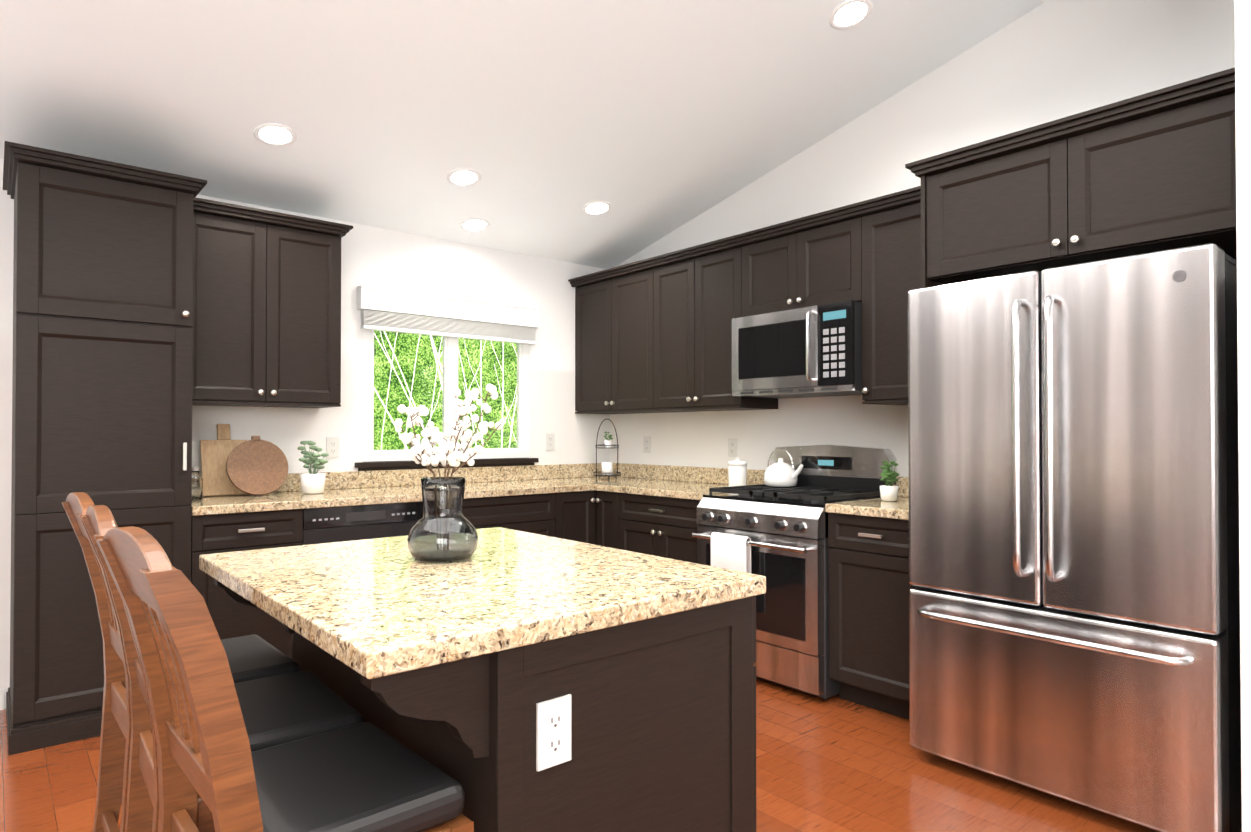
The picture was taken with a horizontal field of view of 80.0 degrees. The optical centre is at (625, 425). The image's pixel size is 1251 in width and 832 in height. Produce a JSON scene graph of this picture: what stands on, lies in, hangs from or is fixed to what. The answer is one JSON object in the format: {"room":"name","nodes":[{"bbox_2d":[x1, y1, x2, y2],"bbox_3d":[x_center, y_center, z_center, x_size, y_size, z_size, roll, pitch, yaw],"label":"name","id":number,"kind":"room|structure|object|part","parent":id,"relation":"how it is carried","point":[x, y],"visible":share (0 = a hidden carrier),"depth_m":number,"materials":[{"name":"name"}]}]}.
{"room":"kitchen","nodes":[
{"label":"kitchen","id":0,"kind":"room"},
{"bbox_2d":[0,158,609,708],"bbox_3d":[-3.057,0.005,3.193,7.880,2.520,0.140,1,-1,-40],"label":"wall","id":1,"kind":"structure","parent":0,"point":[394,260],"depth_m":4.47,"materials":[{"name":"white paint"}]},
{"bbox_2d":[0,689,3,709],"bbox_3d":[-4.336,1.207,1.990,4.110,0.090,0.012,1,-1,-40],"label":"baseboard","id":2,"kind":"structure","parent":1,"relation":"attached to","point":[1,699],"depth_m":3.31,"materials":[{"name":"white"}]},
{"bbox_2d":[192,197,352,407],"bbox_3d":[-1.874,-0.582,3.856,0.786,0.962,0.388,1,-1,-40],"label":"upper cabinet","id":3,"kind":"object","parent":1,"relation":"attached to","point":[266,327],"visible":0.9,"depth_m":3.73,"materials":[{"name":"brown wood"}]},
{"bbox_2d":[326,437,338,457],"bbox_3d":[-1.676,0.126,4.269,0.072,0.117,0.007,1,-1,-40],"label":"electrical outlet","id":4,"kind":"object","parent":1,"relation":"attached to","point":[332,447],"visible":1,"depth_m":4.26,"materials":[{"name":"white plastic"}]},
{"bbox_2d":[363,329,528,461],"bbox_3d":[-1.124,-0.271,4.790,1.160,0.985,0.054,1,-1,-40],"label":"window","id":5,"kind":"structure","parent":1,"relation":"in","point":[451,345],"depth_m":4.75,"materials":[{"name":"white plastic"}]},
{"bbox_2d":[355,458,538,470],"bbox_3d":[-1.094,0.258,4.748,1.260,0.078,0.051,1,-1,-40],"label":"window sill","id":6,"kind":"structure","parent":1,"relation":"attached to","point":[394,465],"depth_m":4.62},
{"bbox_2d":[357,285,539,344],"bbox_3d":[-1.079,-0.685,4.742,1.240,0.248,0.070,1,-1,-40],"label":"blind valance","id":7,"kind":"object","parent":1,"relation":"attached to","point":[395,310],"visible":1,"depth_m":4.67,"materials":[{"name":"white fabric"}]},
{"bbox_2d":[546,434,554,449],"bbox_3d":[-0.529,0.117,5.244,0.072,0.117,0.007,1,-1,-40],"label":"electrical outlet","id":8,"kind":"object","parent":1,"relation":"attached to","point":[550,441],"visible":1,"depth_m":5.24,"materials":[{"name":"white plastic"}]},
{"bbox_2d":[0,0,1047,268],"bbox_3d":[-0.485,-2.156,0.192,7.880,1.919,8.080,1,-1,-40],"label":"ceiling","id":9,"kind":"structure","parent":0,"point":[648,120],"depth_m":3.38,"materials":[{"name":"white paint"}]},
{"bbox_2d":[253,123,296,145],"bbox_3d":[-1.618,-1.341,3.445,0.184,0.045,0.180,1,-1,-40],"label":"recessed light","id":10,"kind":"object","parent":9,"relation":"in","point":[273,134],"visible":1,"depth_m":3.44,"materials":[{"name":"white"}]},
{"bbox_2d":[447,168,480,185],"bbox_3d":[-0.875,-1.341,4.038,0.184,0.045,0.180,1,-1,-40],"label":"recessed light","id":11,"kind":"object","parent":9,"relation":"in","point":[463,177],"visible":1,"depth_m":4.03,"materials":[{"name":"white"}]},
{"bbox_2d":[460,218,489,231],"bbox_3d":[-0.929,-1.232,4.594,0.184,0.045,0.180,1,-1,-40],"label":"recessed light","id":12,"kind":"object","parent":9,"relation":"in","point":[474,225],"visible":1,"depth_m":4.59,"materials":[{"name":"white plastic"}]},
{"bbox_2d":[582,201,611,215],"bbox_3d":[-0.176,-1.339,4.605,0.184,0.045,0.180,1,-1,-40],"label":"recessed light","id":13,"kind":"object","parent":9,"relation":"in","point":[594,208],"visible":1,"depth_m":4.60,"materials":[{"name":"white"}]},
{"bbox_2d":[829,0,872,29],"bbox_3d":[0.965,-1.760,3.191,0.184,0.045,0.180,1,-1,-40],"label":"recessed light","id":14,"kind":"object","parent":9,"relation":"in","point":[848,14],"visible":1,"depth_m":3.19,"materials":[{"name":"white plastic"}]},
{"bbox_2d":[0,677,1241,831],"bbox_3d":[-0.485,1.292,0.154,7.880,0.120,8.080,1,-1,-40],"label":"floor","id":15,"kind":"structure","parent":0,"point":[835,763],"depth_m":2.60,"materials":[{"name":"brown wood"}]},
{"bbox_2d":[3,141,206,754],"bbox_3d":[-2.308,0.098,3.283,0.680,2.335,0.688,1,-1,-40],"label":"pantry cabinet","id":16,"kind":"object","parent":15,"relation":"on","point":[102,333],"visible":0.88,"depth_m":3.02,"materials":[{"name":"brown wood"}]},
{"bbox_2d":[61,492,300,831],"bbox_3d":[-1.107,0.704,1.863,0.469,1.092,0.413,1,-1,-40],"label":"chair","id":17,"kind":"object","parent":15,"relation":"on","point":[252,657],"visible":0.4,"depth_m":1.89,"materials":[{"name":"brown wood"}]},
{"bbox_3d":[-1.053,0.625,1.911,0.320,0.060,0.390,1,-1,-40],"label":"seat","id":18,"kind":"part","parent":17,"relation":"part of","materials":[{"name":"black leather"}]},
{"bbox_2d":[81,505,362,831],"bbox_3d":[-0.833,0.701,1.540,0.472,1.092,0.417,1,-1,-40],"label":"chair","id":19,"kind":"object","parent":15,"relation":"on","point":[282,708],"visible":0.25,"depth_m":1.57,"materials":[{"name":"brown wood"}]},
{"bbox_3d":[-0.777,0.621,1.587,0.323,0.060,0.392,1,-1,-40],"label":"seat","id":20,"kind":"part","parent":19,"relation":"part of","materials":[{"name":"black leather"}]},
{"bbox_2d":[191,509,302,658],"bbox_3d":[-1.911,0.835,3.637,0.468,0.870,0.650,1,-1,-40],"label":"base cabinet","id":21,"kind":"object","parent":15,"relation":"on","point":[222,533],"visible":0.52,"depth_m":3.39,"materials":[{"name":"brown wood"}]},
{"bbox_2d":[96,526,473,831],"bbox_3d":[-0.556,0.697,1.215,0.476,1.092,0.421,1,-1,-40],"label":"chair","id":22,"kind":"object","parent":15,"relation":"on","point":[365,777],"visible":1,"depth_m":1.16,"materials":[{"name":"brown wood"}]},
{"bbox_3d":[-0.503,0.618,1.264,0.326,0.060,0.394,1,-1,-40],"label":"seat","id":23,"kind":"part","parent":22,"relation":"part of","materials":[{"name":"black leather"}]},
{"bbox_2d":[302,502,421,544],"bbox_3d":[-1.498,0.840,3.983,0.604,0.866,0.582,1,-1,-40],"label":"dishwasher","id":24,"kind":"object","parent":15,"relation":"on","point":[340,524],"visible":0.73,"depth_m":3.75,"materials":[{"name":"grey metal"}]},
{"bbox_2d":[214,579,756,831],"bbox_3d":[-0.385,0.815,1.833,0.912,0.870,1.120,1,-1,-40],"label":"base cabinet","id":25,"kind":"object","parent":15,"relation":"on","point":[663,723],"visible":0.44,"depth_m":1.43,"materials":[{"name":"brown wood"}]},
{"bbox_2d":[199,527,765,678],"bbox_3d":[-0.405,0.360,1.821,0.910,0.040,1.160,1,-1,-40],"label":"countertop","id":26,"kind":"structure","parent":25,"relation":"on","point":[374,608],"depth_m":1.53,"materials":[{"name":"beige stone"}]},
{"bbox_2d":[407,477,477,561],"bbox_3d":[-0.465,0.237,1.902,0.176,0.205,0.176,1,-1,-40],"label":"glass vase","id":27,"kind":"object","parent":26,"relation":"on","point":[443,529],"visible":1,"depth_m":1.85,"materials":[{"name":"grey"}]},
{"bbox_2d":[395,378,505,478],"bbox_3d":[-0.463,0.096,1.917,0.260,0.448,0.250,1,-1,-40],"label":"flowers","id":28,"kind":"object","parent":27,"relation":"in","point":[451,448],"visible":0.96,"depth_m":1.89,"materials":[{"name":"white plant"}]},
{"bbox_2d":[536,694,570,770],"bbox_3d":[-0.126,0.544,1.322,0.072,0.117,0.007,1,-1,-40],"label":"electrical outlet","id":29,"kind":"object","parent":25,"relation":"attached to","point":[553,732],"visible":1,"depth_m":1.32,"materials":[{"name":"white plastic"}]},
{"bbox_2d":[420,492,567,539],"bbox_3d":[-0.930,0.844,4.493,0.916,0.870,0.618,1,-1,-40],"label":"base cabinet","id":30,"kind":"object","parent":15,"relation":"on","point":[542,514],"depth_m":4.38,"materials":[{"name":"brown wood"}]},
{"bbox_2d":[191,463,600,515],"bbox_3d":[-1.001,0.338,4.422,2.867,0.140,0.640,1,-1,-40],"label":"countertop","id":31,"kind":"structure","parent":30,"relation":"on","point":[348,488],"depth_m":4.32,"materials":[{"name":"beige stone"}]},
{"bbox_2d":[192,467,202,500],"bbox_3d":[-2.055,0.279,3.556,0.068,0.158,0.068,1,-1,-40],"label":"clear glass jar","id":32,"kind":"object","parent":31,"relation":"on","point":[197,486],"visible":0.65,"depth_m":3.54,"materials":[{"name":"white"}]},
{"bbox_2d":[200,424,248,496],"bbox_3d":[-2.072,0.177,3.854,0.220,0.369,0.104,1,-1,-40],"label":"rectangular cutting board","id":33,"kind":"object","parent":31,"relation":"on","point":[214,454],"visible":0.79,"depth_m":3.82,"materials":[{"name":"brown wood"}]},
{"bbox_2d":[226,436,287,494],"bbox_3d":[-1.883,0.205,3.818,0.290,0.303,0.106,1,-1,-40],"label":"round cutting board","id":34,"kind":"object","parent":31,"relation":"on","point":[256,465],"visible":1,"depth_m":3.80,"materials":[{"name":"brown wood"}]},
{"bbox_2d":[297,441,328,493],"bbox_3d":[-1.668,0.222,3.966,0.162,0.281,0.163,1,-1,-40],"label":"plant","id":35,"kind":"object","parent":31,"relation":"on","point":[313,482],"visible":1,"depth_m":3.93,"materials":[{"name":"green plant"}]},
{"bbox_2d":[593,419,620,479],"bbox_3d":[-0.128,0.164,5.196,0.197,0.423,0.195,1,-1,-40],"label":"stand","id":36,"kind":"object","parent":31,"relation":"on","point":[615,475],"visible":0.88,"depth_m":5.15,"materials":[{"name":"black metal"}]},
{"bbox_2d":[601,432,612,474],"bbox_3d":[-0.125,0.195,5.198,0.087,0.302,0.080,1,-1,-40],"label":"plant pot","id":37,"kind":"object","parent":36,"relation":"on","point":[607,468],"visible":1,"depth_m":5.17,"materials":[{"name":"white ceramic"}]},
{"bbox_2d":[568,490,596,544],"bbox_3d":[-0.530,0.847,4.833,0.361,0.870,0.618,1,-1,-40],"label":"base cabinet","id":38,"kind":"object","parent":15,"relation":"on","point":[569,515],"depth_m":4.66,"materials":[{"name":"brown wood"}]},
{"bbox_2d":[596,491,700,562],"bbox_3d":[0.339,0.844,4.552,0.650,0.870,0.971,1,-1,-40],"label":"base cabinet","id":39,"kind":"object","parent":15,"relation":"on","point":[665,527],"visible":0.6,"depth_m":4.35,"materials":[{"name":"brown wood"}]},
{"bbox_2d":[595,463,764,499],"bbox_3d":[0.356,0.339,4.546,0.638,0.140,0.930,1,-1,-40],"label":"countertop","id":40,"kind":"structure","parent":39,"relation":"on","point":[683,482],"depth_m":4.76,"materials":[{"name":"beige stone"}]},
{"bbox_2d":[728,457,746,486],"bbox_3d":[0.656,0.276,4.365,0.112,0.180,0.112,1,-1,-40],"label":"canister","id":41,"kind":"object","parent":40,"relation":"on","point":[737,471],"visible":0.88,"depth_m":4.32,"materials":[{"name":"white ceramic"}]},
{"bbox_2d":[692,445,896,698],"bbox_3d":[0.860,0.688,3.857,0.752,1.168,0.760,1,-1,-40],"label":"range","id":42,"kind":"object","parent":15,"relation":"on","point":[785,529],"visible":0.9,"depth_m":3.57,"materials":[{"name":"grey metal"}]},
{"bbox_2d":[711,532,750,572],"bbox_3d":[0.521,0.735,3.693,0.041,0.390,0.230,1,-1,-40],"label":"hanging towel","id":43,"kind":"object","parent":42,"relation":"hanging from","point":[730,551],"visible":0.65,"depth_m":3.67,"materials":[{"name":"white fabric"}]},
{"bbox_2d":[764,448,803,486],"bbox_3d":[0.880,0.230,4.117,0.188,0.211,0.246,1,-1,-40],"label":"kettle","id":44,"kind":"object","parent":42,"relation":"on","point":[780,473],"visible":1,"depth_m":4.07,"materials":[{"name":"white ceramic"}]},
{"bbox_2d":[828,513,918,719],"bbox_3d":[1.298,0.832,3.423,0.650,0.870,0.463,1,-1,-40],"label":"base cabinet","id":45,"kind":"object","parent":15,"relation":"on","point":[870,586],"visible":0.4,"depth_m":3.26,"materials":[{"name":"brown wood"}]},
{"bbox_2d":[825,476,908,519],"bbox_3d":[1.303,0.327,3.432,0.638,0.140,0.462,1,-1,-40],"label":"countertop","id":46,"kind":"structure","parent":45,"relation":"on","point":[879,507],"depth_m":3.32,"materials":[{"name":"beige stone"}]},
{"bbox_2d":[880,461,899,500],"bbox_3d":[1.247,0.262,3.534,0.120,0.191,0.095,1,-1,-40],"label":"plant","id":47,"kind":"object","parent":46,"relation":"on","point":[888,492],"visible":1,"depth_m":3.50,"materials":[{"name":"green plant"}]},
{"bbox_2d":[908,243,1241,831],"bbox_3d":[1.673,0.372,2.721,0.940,1.775,0.940,1,-1,-40],"label":"refrigerator","id":48,"kind":"object","parent":15,"relation":"on","point":[1074,568],"visible":1,"depth_m":2.36,"materials":[{"name":"grey metal"}]},
{"bbox_2d":[610,0,1234,476],"bbox_3d":[2.508,-0.880,2.631,0.140,4.278,7.940,1,-1,-40],"label":"wall","id":49,"kind":"structure","parent":0,"point":[1048,60],"depth_m":3.75,"materials":[{"name":"white paint"}]},
{"bbox_2d":[643,436,650,452],"bbox_3d":[0.152,0.137,5.277,0.007,0.117,0.072,1,-1,-40],"label":"electrical outlet","id":50,"kind":"object","parent":49,"relation":"attached to","point":[646,444],"visible":1,"depth_m":5.27,"materials":[{"name":"white plastic"}]},
{"bbox_2d":[728,438,736,456],"bbox_3d":[0.671,0.141,4.667,0.007,0.117,0.072,1,-1,-40],"label":"electrical outlet","id":51,"kind":"object","parent":49,"relation":"attached to","point":[732,447],"visible":0.94,"depth_m":4.66,"materials":[{"name":"white plastic"}]},
{"bbox_2d":[568,186,920,413],"bbox_3d":[0.642,-0.576,4.413,0.388,0.962,2.798,1,-1,-40],"label":"upper cabinet","id":52,"kind":"object","parent":49,"relation":"attached to","point":[653,334],"visible":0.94,"depth_m":4.28,"materials":[{"name":"brown wood"}]},
{"bbox_2d":[732,300,861,398],"bbox_3d":[0.972,-0.378,3.965,0.463,0.431,0.756,1,-1,-40],"label":"over-the-range microwave","id":53,"kind":"object","parent":52,"relation":"attached to","point":[813,351],"visible":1,"depth_m":3.80,"materials":[{"name":"grey metal"}]},
{"bbox_2d":[905,67,1236,287],"bbox_3d":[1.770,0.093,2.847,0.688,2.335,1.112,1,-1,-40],"label":"upper cabinet","id":54,"kind":"object","parent":49,"relation":"attached to","point":[1152,171],"visible":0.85,"depth_m":2.60,"materials":[{"name":"brown wood"}]},
{"bbox_2d":[1234,0,1250,831],"bbox_3d":[2.073,-0.433,2.282,0.970,3.375,0.140,1,-1,-40],"label":"wall","id":55,"kind":"structure","parent":0,"point":[1243,99],"depth_m":2.01,"materials":[{"name":"white paint"}]},
{"label":"outside","id":56,"kind":"structure","parent":0,"visible":0},
{"bbox_2d":[374,330,516,449],"bbox_3d":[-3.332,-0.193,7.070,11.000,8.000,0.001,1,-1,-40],"label":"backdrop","id":57,"kind":"structure","parent":56,"point":[426,396],"depth_m":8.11,"materials":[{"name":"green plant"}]},
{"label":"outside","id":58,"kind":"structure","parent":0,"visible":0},
{"bbox_2d":[374,331,516,449],"bbox_3d":[-1.360,-0.037,6.913,3.413,3.192,0.483,1,-1,-40],"label":"branch","id":59,"kind":"object","parent":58,"point":[433,347],"depth_m":6.37,"materials":[{"name":"white plant"}]}
]}

